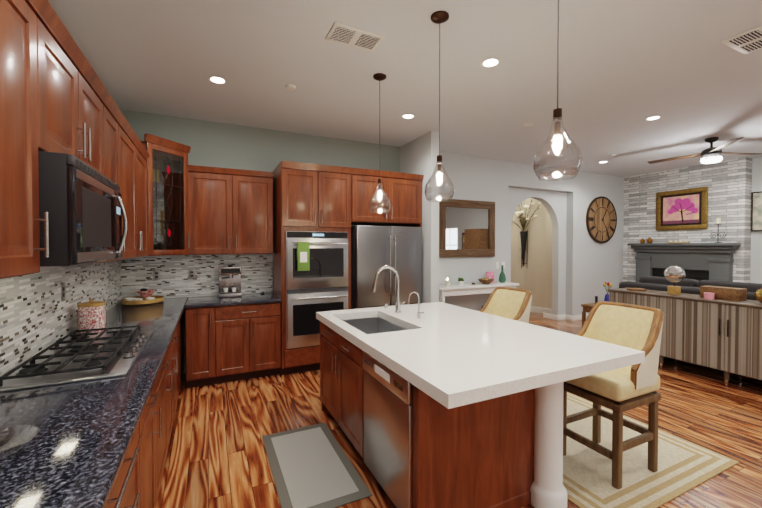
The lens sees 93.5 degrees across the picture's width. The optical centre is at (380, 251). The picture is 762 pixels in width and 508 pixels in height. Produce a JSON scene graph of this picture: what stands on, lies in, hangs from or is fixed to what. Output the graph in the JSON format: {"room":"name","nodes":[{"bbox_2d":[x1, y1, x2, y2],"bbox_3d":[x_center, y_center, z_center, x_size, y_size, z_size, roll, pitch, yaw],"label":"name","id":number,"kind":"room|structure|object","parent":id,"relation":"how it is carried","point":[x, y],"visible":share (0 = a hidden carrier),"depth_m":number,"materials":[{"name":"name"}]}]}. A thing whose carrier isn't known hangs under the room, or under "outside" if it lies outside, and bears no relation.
{"room":"kitchen and living room","nodes":[
{"label":"kitchen and living room","id":0,"kind":"room"},
{"bbox_2d":[0,0,47,278],"bbox_3d":[-1.299,-0.414,1.040,0.340,0.995,0.390,0,1,-26],"label":"upper cabinet","id":1,"kind":"object","parent":0,"relation":"attached to","point":[22,136],"depth_m":1.17,"materials":[{"name":"brown wood"}]},
{"bbox_2d":[44,0,107,177],"bbox_3d":[-1.575,-0.649,1.613,0.340,0.545,0.890,0,1,-26],"label":"upper cabinet","id":2,"kind":"object","parent":0,"relation":"attached to","point":[75,100],"depth_m":1.61,"materials":[{"name":"brown wood"}]},
{"bbox_2d":[38,151,127,266],"bbox_3d":[-1.487,-0.160,1.627,0.501,0.422,0.795,0,1,-26],"label":"microwave","id":3,"kind":"object","parent":2,"relation":"attached to","point":[80,202],"visible":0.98,"depth_m":1.37,"materials":[{"name":"black metal"}]},
{"bbox_2d":[48,96,123,262],"bbox_3d":[-1.849,-0.433,2.190,0.340,0.995,0.380,0,1,-26],"label":"upper cabinet","id":4,"kind":"object","parent":0,"relation":"attached to","point":[115,161],"depth_m":2.33,"materials":[{"name":"brown wood"}]},
{"bbox_2d":[120,112,151,258],"bbox_3d":[-2.198,-0.446,2.921,0.340,0.995,1.240,0,1,-26],"label":"upper cabinet","id":5,"kind":"object","parent":0,"relation":"attached to","point":[135,155],"depth_m":2.94,"materials":[{"name":"brown wood"}]},
{"bbox_2d":[144,140,191,251],"bbox_3d":[-2.232,-0.553,3.770,0.353,1.071,0.352,0,1,-26],"label":"upper cabinet","id":6,"kind":"object","parent":0,"relation":"attached to","point":[169,210],"depth_m":3.88,"materials":[{"name":"brown wood"}]},
{"bbox_2d":[120,109,623,373],"bbox_3d":[1.290,-0.098,6.189,9.450,3.050,0.300,0,1,-26],"label":"wall","id":7,"kind":"structure","parent":0,"point":[585,266],"depth_m":6.25,"materials":[{"name":"grey paint"}]},
{"bbox_2d":[122,254,272,298],"bbox_3d":[-2.169,0.275,4.376,1.640,0.534,0.002,0,1,-26],"label":"backsplash","id":8,"kind":"structure","parent":7,"relation":"attached to","point":[174,281],"depth_m":4.32,"materials":[{"name":"tile"}]},
{"bbox_2d":[153,270,159,279],"bbox_3d":[-2.605,0.271,4.163,0.072,0.116,0.006,0,1,-26],"label":"electrical outlet plate","id":9,"kind":"object","parent":8,"relation":"attached to","point":[156,275],"depth_m":4.16,"materials":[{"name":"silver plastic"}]},
{"bbox_2d":[189,269,195,278],"bbox_3d":[-2.275,0.269,4.320,0.072,0.116,0.006,0,1,-26],"label":"electrical outlet plate","id":10,"kind":"object","parent":8,"relation":"attached to","point":[192,275],"depth_m":4.32,"materials":[{"name":"silver metal"}]},
{"bbox_2d":[188,165,235,254],"bbox_3d":[-2.019,-0.468,4.245,0.464,0.995,0.340,0,1,-26],"label":"upper cabinet","id":11,"kind":"object","parent":7,"relation":"attached to","point":[209,188],"depth_m":4.10,"materials":[{"name":"brown wood"}]},
{"bbox_2d":[232,169,275,255],"bbox_3d":[-1.600,-0.471,4.445,0.464,0.995,0.340,0,1,-26],"label":"upper cabinet","id":12,"kind":"object","parent":7,"relation":"attached to","point":[253,192],"depth_m":4.30,"materials":[{"name":"brown wood"}]},
{"bbox_2d":[352,168,423,226],"bbox_3d":[-0.038,-0.718,5.010,1.046,0.670,0.660,0,1,-26],"label":"upper cabinet","id":13,"kind":"object","parent":7,"relation":"attached to","point":[403,190],"depth_m":4.72,"materials":[{"name":"brown wood"}]},
{"bbox_2d":[439,198,494,256],"bbox_3d":[1.469,-0.391,6.077,1.180,0.960,0.042,0,1,-26],"label":"framed mirror","id":14,"kind":"object","parent":7,"relation":"attached to","point":[466,228],"visible":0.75,"depth_m":6.06,"materials":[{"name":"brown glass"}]},
{"bbox_2d":[495,262,504,268],"bbox_3d":[2.127,0.247,6.421,0.212,0.111,0.010,0,1,-26],"label":"switch plates","id":15,"kind":"object","parent":7,"relation":"attached to","point":[497,265],"visible":0.88,"depth_m":6.40,"materials":[{"name":"white plastic"}]},
{"bbox_2d":[530,306,588,320],"bbox_3d":[4.182,1.394,4.276,5.899,0.129,9.489,0,1,-26],"label":"baseboard","id":16,"kind":"structure","parent":7,"relation":"attached to","point":[546,313],"depth_m":7.45,"materials":[{"name":"white paint"}]},
{"bbox_2d":[586,196,616,242],"bbox_3d":[4.682,-0.677,7.605,0.988,0.988,0.044,0,1,-26],"label":"wall clock","id":17,"kind":"object","parent":7,"relation":"attached to","point":[601,219],"visible":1,"depth_m":7.58,"materials":[{"name":"brown wood"}]},
{"bbox_2d":[48,0,761,176],"bbox_3d":[3.649,-1.630,3.023,11.240,0.120,8.040,0,1,-26],"label":"ceiling","id":18,"kind":"structure","parent":0,"point":[627,68],"depth_m":3.13,"materials":[{"name":"white paint"}]},
{"bbox_2d":[207,76,227,84],"bbox_3d":[-1.499,-1.571,3.291,0.169,0.006,0.169,0,1,25],"label":"recessed light","id":19,"kind":"object","parent":18,"relation":"in","point":[213,79],"depth_m":3.30,"materials":[{"name":"white paint"}]},
{"bbox_2d":[285,84,295,89],"bbox_3d":[-0.862,-1.566,3.418,0.098,0.020,0.098,-1,1,-38],"label":"ceiling detector","id":20,"kind":"object","parent":18,"relation":"attached to","point":[290,86],"depth_m":3.40,"materials":[{"name":"white paint"}]},
{"bbox_2d":[326,22,384,51],"bbox_3d":[-0.187,-1.554,2.610,0.380,0.016,0.220,0,1,-26],"label":"ceiling vent","id":21,"kind":"object","parent":18,"relation":"in","point":[340,33],"visible":1,"depth_m":2.59,"materials":[{"name":"white metal"}]},
{"bbox_2d":[369,73,390,212],"bbox_3d":[-0.011,-0.963,3.225,0.198,1.220,0.198,0,1,-26],"label":"pendant light","id":22,"kind":"object","parent":18,"relation":"hanging from","point":[379,77],"visible":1,"depth_m":3.21,"materials":[{"name":"clear glass"}]},
{"bbox_2d":[401,114,414,118],"bbox_3d":[0.320,-1.587,4.215,0.169,0.006,0.169,-1,1,-32],"label":"recessed light","id":23,"kind":"object","parent":18,"relation":"in","point":[407,116],"depth_m":4.21,"materials":[{"name":"white paint"}]},
{"bbox_2d":[424,10,453,201],"bbox_3d":[0.390,-0.949,2.386,0.198,1.220,0.198,0,1,-26],"label":"pendant light","id":24,"kind":"object","parent":18,"relation":"hanging from","point":[439,17],"visible":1,"depth_m":2.38,"materials":[{"name":"clear glass"}]},
{"bbox_2d":[480,58,500,67],"bbox_3d":[0.911,-1.566,2.979,0.169,0.006,0.169,-1,1,-32],"label":"recessed light","id":25,"kind":"object","parent":18,"relation":"in","point":[491,63],"depth_m":2.98,"materials":[{"name":"white paint"}]},
{"bbox_2d":[533,0,582,180],"bbox_3d":[0.778,-0.935,1.574,0.198,1.220,0.198,0,1,-26],"label":"pendant light","id":26,"kind":"object","parent":18,"relation":"hanging from","point":[557,117],"visible":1,"depth_m":1.57,"materials":[{"name":"clear glass"}]},
{"bbox_2d":[645,116,661,120],"bbox_3d":[3.242,-1.588,4.270,0.169,0.006,0.169,-1,1,-35],"label":"recessed light","id":27,"kind":"object","parent":18,"relation":"in","point":[654,117],"depth_m":4.28,"materials":[{"name":"white paint"}]},
{"bbox_2d":[648,137,761,163],"bbox_3d":[4.686,-1.437,5.208,1.336,0.340,1.275,0,1,-26],"label":"ceiling fan","id":28,"kind":"object","parent":18,"relation":"hanging from","point":[711,154],"visible":1,"depth_m":5.05,"materials":[{"name":"black wood"}]},
{"bbox_2d":[721,25,761,53],"bbox_3d":[2.743,-1.555,2.647,0.380,0.016,0.220,0,1,-26],"label":"ceiling vent","id":29,"kind":"object","parent":18,"relation":"in","point":[748,41],"visible":1,"depth_m":2.65,"materials":[{"name":"white metal"}]},
{"bbox_2d":[400,131,438,302],"bbox_3d":[0.513,-0.082,5.242,0.130,3.050,0.980,0,1,-26],"label":"wall","id":30,"kind":"structure","parent":0,"point":[418,155],"depth_m":4.83,"materials":[{"name":"grey paint"}]},
{"bbox_2d":[156,312,761,507],"bbox_3d":[3.239,1.515,3.933,11.000,0.100,9.700,0,1,-26],"label":"floor","id":31,"kind":"structure","parent":0,"point":[216,457],"depth_m":2.97,"materials":[{"name":"brown wood"}]},
{"bbox_2d":[108,420,143,507],"bbox_3d":[-1.114,1.077,1.003,0.620,0.875,0.820,0,1,-26],"label":"base cabinet","id":32,"kind":"object","parent":31,"relation":"on","point":[129,493],"depth_m":1.36,"materials":[{"name":"brown wood"}]},
{"bbox_2d":[144,380,159,507],"bbox_3d":[-1.390,1.067,1.581,0.620,0.875,0.460,0,1,-26],"label":"base cabinet","id":33,"kind":"object","parent":31,"relation":"on","point":[152,417],"depth_m":1.85,"materials":[{"name":"brown wood"}]},
{"bbox_2d":[160,360,171,485],"bbox_3d":[-1.623,1.059,2.068,0.620,0.875,0.620,0,1,-26],"label":"base cabinet","id":34,"kind":"object","parent":31,"relation":"on","point":[165,384],"depth_m":2.34,"materials":[{"name":"brown wood"}]},
{"bbox_2d":[168,328,179,426],"bbox_3d":[-1.920,1.049,2.690,0.620,0.875,0.758,0,1,-26],"label":"base cabinet","id":35,"kind":"object","parent":31,"relation":"on","point":[174,352],"depth_m":2.93,"materials":[{"name":"brown wood"}]},
{"bbox_2d":[180,316,183,385],"bbox_3d":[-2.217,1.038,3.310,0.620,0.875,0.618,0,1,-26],"label":"base cabinet","id":36,"kind":"object","parent":31,"relation":"on","point":[181,317],"depth_m":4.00,"materials":[{"name":"brown wood"}]},
{"bbox_2d":[184,308,215,387],"bbox_3d":[-2.054,1.025,4.098,0.283,0.875,0.620,0,1,-26],"label":"base cabinet","id":37,"kind":"object","parent":31,"relation":"on","point":[200,323],"depth_m":3.82,"materials":[{"name":"brown wood"}]},
{"bbox_2d":[0,297,187,507],"bbox_3d":[-1.400,0.609,1.633,0.653,0.040,5.616,0,1,-26],"label":"countertop","id":38,"kind":"structure","parent":37,"relation":"on","point":[87,430],"depth_m":1.24,"materials":[{"name":"black stone"}]},
{"bbox_2d":[0,425,38,458],"bbox_3d":[-1.142,0.577,1.048,0.210,0.042,0.210,0,1,-26],"label":"glass dish","id":39,"kind":"object","parent":38,"relation":"on","point":[9,450],"visible":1,"depth_m":1.10,"materials":[{"name":"glass"}]},
{"bbox_2d":[0,325,154,391],"bbox_3d":[-1.647,0.553,2.048,0.490,0.055,1.020,0,1,-26],"label":"gas cooktop","id":40,"kind":"object","parent":38,"relation":"in","point":[72,356],"visible":1,"depth_m":1.84,"materials":[{"name":"silver metal"}]},
{"bbox_2d":[77,299,105,333],"bbox_3d":[-2.076,0.457,2.573,0.154,0.230,0.154,-1,1,-32],"label":"canister","id":41,"kind":"object","parent":38,"relation":"on","point":[91,314],"visible":1,"depth_m":2.50,"materials":[{"name":"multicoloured ceramic"}]},
{"bbox_2d":[121,288,163,304],"bbox_3d":[-2.591,0.476,3.907,0.390,0.147,0.390,0,1,-26],"label":"lazy susan tray","id":42,"kind":"object","parent":38,"relation":"on","point":[145,296],"visible":1,"depth_m":3.85,"materials":[{"name":"brown wood"}]},
{"bbox_2d":[216,304,279,383],"bbox_3d":[-1.611,1.021,4.310,0.698,0.875,0.620,0,1,-26],"label":"base cabinet","id":43,"kind":"object","parent":31,"relation":"on","point":[247,335],"depth_m":4.03,"materials":[{"name":"brown wood"}]},
{"bbox_2d":[184,293,279,307],"bbox_3d":[-1.733,0.565,4.230,0.982,0.040,0.645,0,1,-26],"label":"countertop","id":44,"kind":"structure","parent":43,"relation":"on","point":[256,298],"depth_m":4.05,"materials":[{"name":"black stone"}]},
{"bbox_2d":[219,265,241,297],"bbox_3d":[-1.833,0.349,4.358,0.250,0.385,0.266,0,1,-26],"label":"coffee machine","id":45,"kind":"object","parent":44,"relation":"on","point":[229,281],"visible":1,"depth_m":4.33,"materials":[{"name":"silver metal"}]},
{"bbox_2d":[272,161,351,374],"bbox_3d":[-0.898,0.204,4.615,0.860,2.500,0.660,0,1,-26],"label":"tall cabinet","id":46,"kind":"object","parent":31,"relation":"on","point":[309,197],"depth_m":4.28,"materials":[{"name":"brown wood"}]},
{"bbox_2d":[286,231,347,348],"bbox_3d":[-0.737,0.444,4.282,0.760,1.370,0.121,0,1,-26],"label":"double oven","id":47,"kind":"object","parent":46,"relation":"in","point":[316,271],"visible":0.92,"depth_m":4.26,"materials":[{"name":"silver metal"}]},
{"bbox_2d":[262,422,371,507],"bbox_3d":[-0.503,1.484,2.533,0.520,0.008,1.000,0,1,-26],"label":"area rug","id":48,"kind":"object","parent":31,"relation":"on","point":[311,466],"visible":1,"depth_m":2.43,"materials":[{"name":"grey fabric"}]},
{"bbox_2d":[351,225,421,308],"bbox_3d":[-0.008,0.550,4.978,0.955,1.786,0.766,0,1,-26],"label":"fridge","id":49,"kind":"object","parent":31,"relation":"on","point":[374,249],"visible":0.6,"depth_m":4.64,"materials":[{"name":"grey metal"}]},
{"bbox_2d":[316,317,579,507],"bbox_3d":[0.264,1.058,2.695,1.041,0.855,1.855,0,1,-26],"label":"kitchen island","id":50,"kind":"object","parent":31,"relation":"on","point":[436,405],"depth_m":2.05,"materials":[{"name":"brown wood"}]},
{"bbox_2d":[316,309,543,408],"bbox_3d":[0.086,0.604,2.527,0.550,0.060,2.050,0,1,-26],"label":"island countertop","id":51,"kind":"structure","parent":50,"relation":"on","point":[455,374],"depth_m":1.89,"materials":[{"name":"white stone"}]},
{"bbox_2d":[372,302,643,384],"bbox_3d":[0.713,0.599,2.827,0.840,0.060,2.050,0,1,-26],"label":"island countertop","id":52,"kind":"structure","parent":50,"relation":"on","point":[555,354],"depth_m":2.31,"materials":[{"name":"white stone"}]},
{"bbox_2d":[439,282,518,302],"bbox_3d":[1.536,0.987,5.912,1.600,0.890,0.395,0,1,-26],"label":"console table","id":53,"kind":"object","parent":31,"relation":"on","point":[463,289],"visible":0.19,"depth_m":5.68,"materials":[{"name":"white paint"}]},
{"bbox_2d":[445,278,449,285],"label":"figurine","id":54,"kind":"object","parent":53,"relation":"on","point":[447,282],"depth_m":5.67,"materials":[{"name":"white ceramic"}]},
{"bbox_2d":[458,277,463,284],"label":"potted plant","id":55,"kind":"object","parent":53,"relation":"on","point":[460,280],"depth_m":5.81,"materials":[{"name":"white ceramic"}]},
{"bbox_2d":[581,303,594,325],"bbox_3d":[3.654,1.153,5.843,0.500,0.560,0.500,0,1,-26],"label":"side table","id":56,"kind":"object","parent":31,"relation":"on","point":[588,307],"visible":0.17,"depth_m":5.92,"materials":[{"name":"brown wood"}]},
{"bbox_2d":[595,282,612,303],"bbox_3d":[3.638,0.682,5.833,0.270,0.380,0.230,0,1,-26],"label":"decor","id":57,"kind":"object","parent":56,"relation":"on","point":[606,297],"visible":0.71,"depth_m":5.84,"materials":[{"name":"blue glass"}]},
{"bbox_2d":[563,392,738,507],"bbox_3d":[1.438,1.471,3.155,1.420,0.012,2.070,0,1,-26],"label":"jute rug","id":58,"kind":"object","parent":31,"relation":"on","point":[684,466],"visible":0.35,"depth_m":2.44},
{"bbox_2d":[480,287,531,322],"bbox_3d":[1.141,0.916,3.508,0.565,1.087,0.502,0,1,-26],"label":"stool","id":59,"kind":"object","parent":58,"relation":"on","point":[510,303],"visible":0.29,"depth_m":3.64,"materials":[{"name":"beige fabric"}]},
{"bbox_2d":[563,301,663,489],"bbox_3d":[1.610,0.932,2.524,0.565,1.087,0.502,0,1,-26],"label":"stool","id":60,"kind":"object","parent":58,"relation":"on","point":[619,391],"visible":0.85,"depth_m":2.40,"materials":[{"name":"beige fabric"}]},
{"bbox_2d":[627,243,740,281],"bbox_3d":[5.744,0.625,6.944,0.268,1.580,1.720,0,1,-26],"label":"fireplace surround","id":61,"kind":"object","parent":31,"relation":"on","point":[704,261],"visible":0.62,"depth_m":6.77,"materials":[{"name":"grey"}]},
{"bbox_2d":[640,237,652,242],"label":"mantel decor","id":62,"kind":"object","parent":61,"relation":"on","point":[650,240],"depth_m":7.37,"materials":[{"name":"gold metal"}]},
{"bbox_2d":[668,240,689,242],"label":"mantel decor","id":63,"kind":"object","parent":61,"relation":"on","point":[680,241],"depth_m":6.87,"materials":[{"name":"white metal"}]},
{"bbox_2d":[710,218,725,242],"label":"mantel decor","id":64,"kind":"object","parent":61,"relation":"on","point":[718,220],"depth_m":6.36,"materials":[{"name":"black metal"}]},
{"bbox_2d":[607,288,761,386],"bbox_3d":[3.900,1.002,3.963,0.495,0.925,2.530,0,1,-26],"label":"sideboard","id":65,"kind":"object","parent":31,"relation":"on","point":[725,336],"visible":0.75,"depth_m":4.00,"materials":[{"name":"brown wood"}]},
{"bbox_2d":[627,288,646,290],"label":"decor","id":66,"kind":"object","parent":65,"relation":"on","point":[630,289],"depth_m":4.79,"materials":[{"name":"brown wood"}]},
{"bbox_2d":[664,266,684,294],"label":"decor","id":67,"kind":"object","parent":65,"relation":"on","point":[674,274],"depth_m":4.42,"materials":[{"name":"silver metal"}]},
{"bbox_2d":[700,286,746,300],"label":"decor","id":68,"kind":"object","parent":65,"relation":"on","point":[707,292],"depth_m":4.02,"materials":[{"name":"brown wood"}]},
{"bbox_2d":[754,288,761,302],"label":"decor","id":69,"kind":"object","parent":65,"relation":"on","point":[758,294],"depth_m":3.71,"materials":[{"name":"gold metal"}]},
{"bbox_2d":[619,276,761,299],"bbox_3d":[4.511,0.908,4.464,1.000,1.097,2.480,0,1,-26],"label":"sofa","id":70,"kind":"object","parent":31,"relation":"on","point":[690,286],"visible":0.21,"depth_m":4.66,"materials":[{"name":"black fabric"}]},
{"bbox_2d":[511,198,551,308],"bbox_3d":[2.326,-0.125,7.791,2.900,3.050,1.702,0,1,-26],"label":"wall","id":71,"kind":"structure","parent":0,"point":[533,275],"depth_m":8.21,"materials":[{"name":"beige paint"}]},
{"bbox_2d":[512,200,541,267],"bbox_3d":[3.240,-0.430,8.198,0.551,1.646,0.746,0,1,-26],"label":"flower vase","id":72,"kind":"object","parent":71,"relation":"attached to","point":[523,235],"visible":0.77,"depth_m":8.22,"materials":[{"name":"grey metal"}]},
{"bbox_2d":[623,157,751,282],"bbox_3d":[5.936,-0.114,7.134,0.250,3.050,2.000,0,1,-26],"label":"stone wall","id":73,"kind":"structure","parent":0,"point":[728,183],"depth_m":6.66,"materials":[{"name":"grey stone"}]},
{"bbox_2d":[656,187,707,230],"bbox_3d":[5.835,-0.816,6.985,0.048,0.780,0.840,0,1,-26],"label":"framed picture","id":74,"kind":"object","parent":73,"relation":"attached to","point":[684,209],"visible":1,"depth_m":6.95,"materials":[{"name":"gold metal"}]},
{"bbox_2d":[750,157,761,283],"bbox_3d":[7.246,-0.075,4.823,0.120,3.050,7.900,0,1,-26],"label":"wall","id":75,"kind":"structure","parent":0,"point":[756,260],"depth_m":6.22,"materials":[{"name":"grey paint"}]},
{"bbox_2d":[751,191,761,230],"bbox_3d":[6.630,-0.688,5.915,0.038,0.680,0.760,0,1,-26],"label":"picture","id":76,"kind":"object","parent":75,"relation":"attached to","point":[756,211],"visible":1,"depth_m":6.20,"materials":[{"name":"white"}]},
{"bbox_3d":[-1.351,-0.004,0.617,0.120,3.050,7.720,0,1,-26],"label":"wall","id":77,"kind":"structure","parent":0,"visible":0},
{"bbox_2d":[0,260,121,376],"bbox_3d":[-1.701,0.088,1.493,0.002,1.004,5.598,0,1,-26],"label":"backsplash","id":78,"kind":"structure","parent":77,"relation":"attached to","point":[37,315],"depth_m":2.15,"materials":[{"name":"tile"}]},
{"bbox_2d":[61,283,65,300],"bbox_3d":[-2.133,0.271,2.410,0.006,0.116,0.072,0,1,-26],"label":"electrical outlet plate","id":79,"kind":"object","parent":78,"relation":"attached to","point":[63,286],"depth_m":2.41,"materials":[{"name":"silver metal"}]}
]}

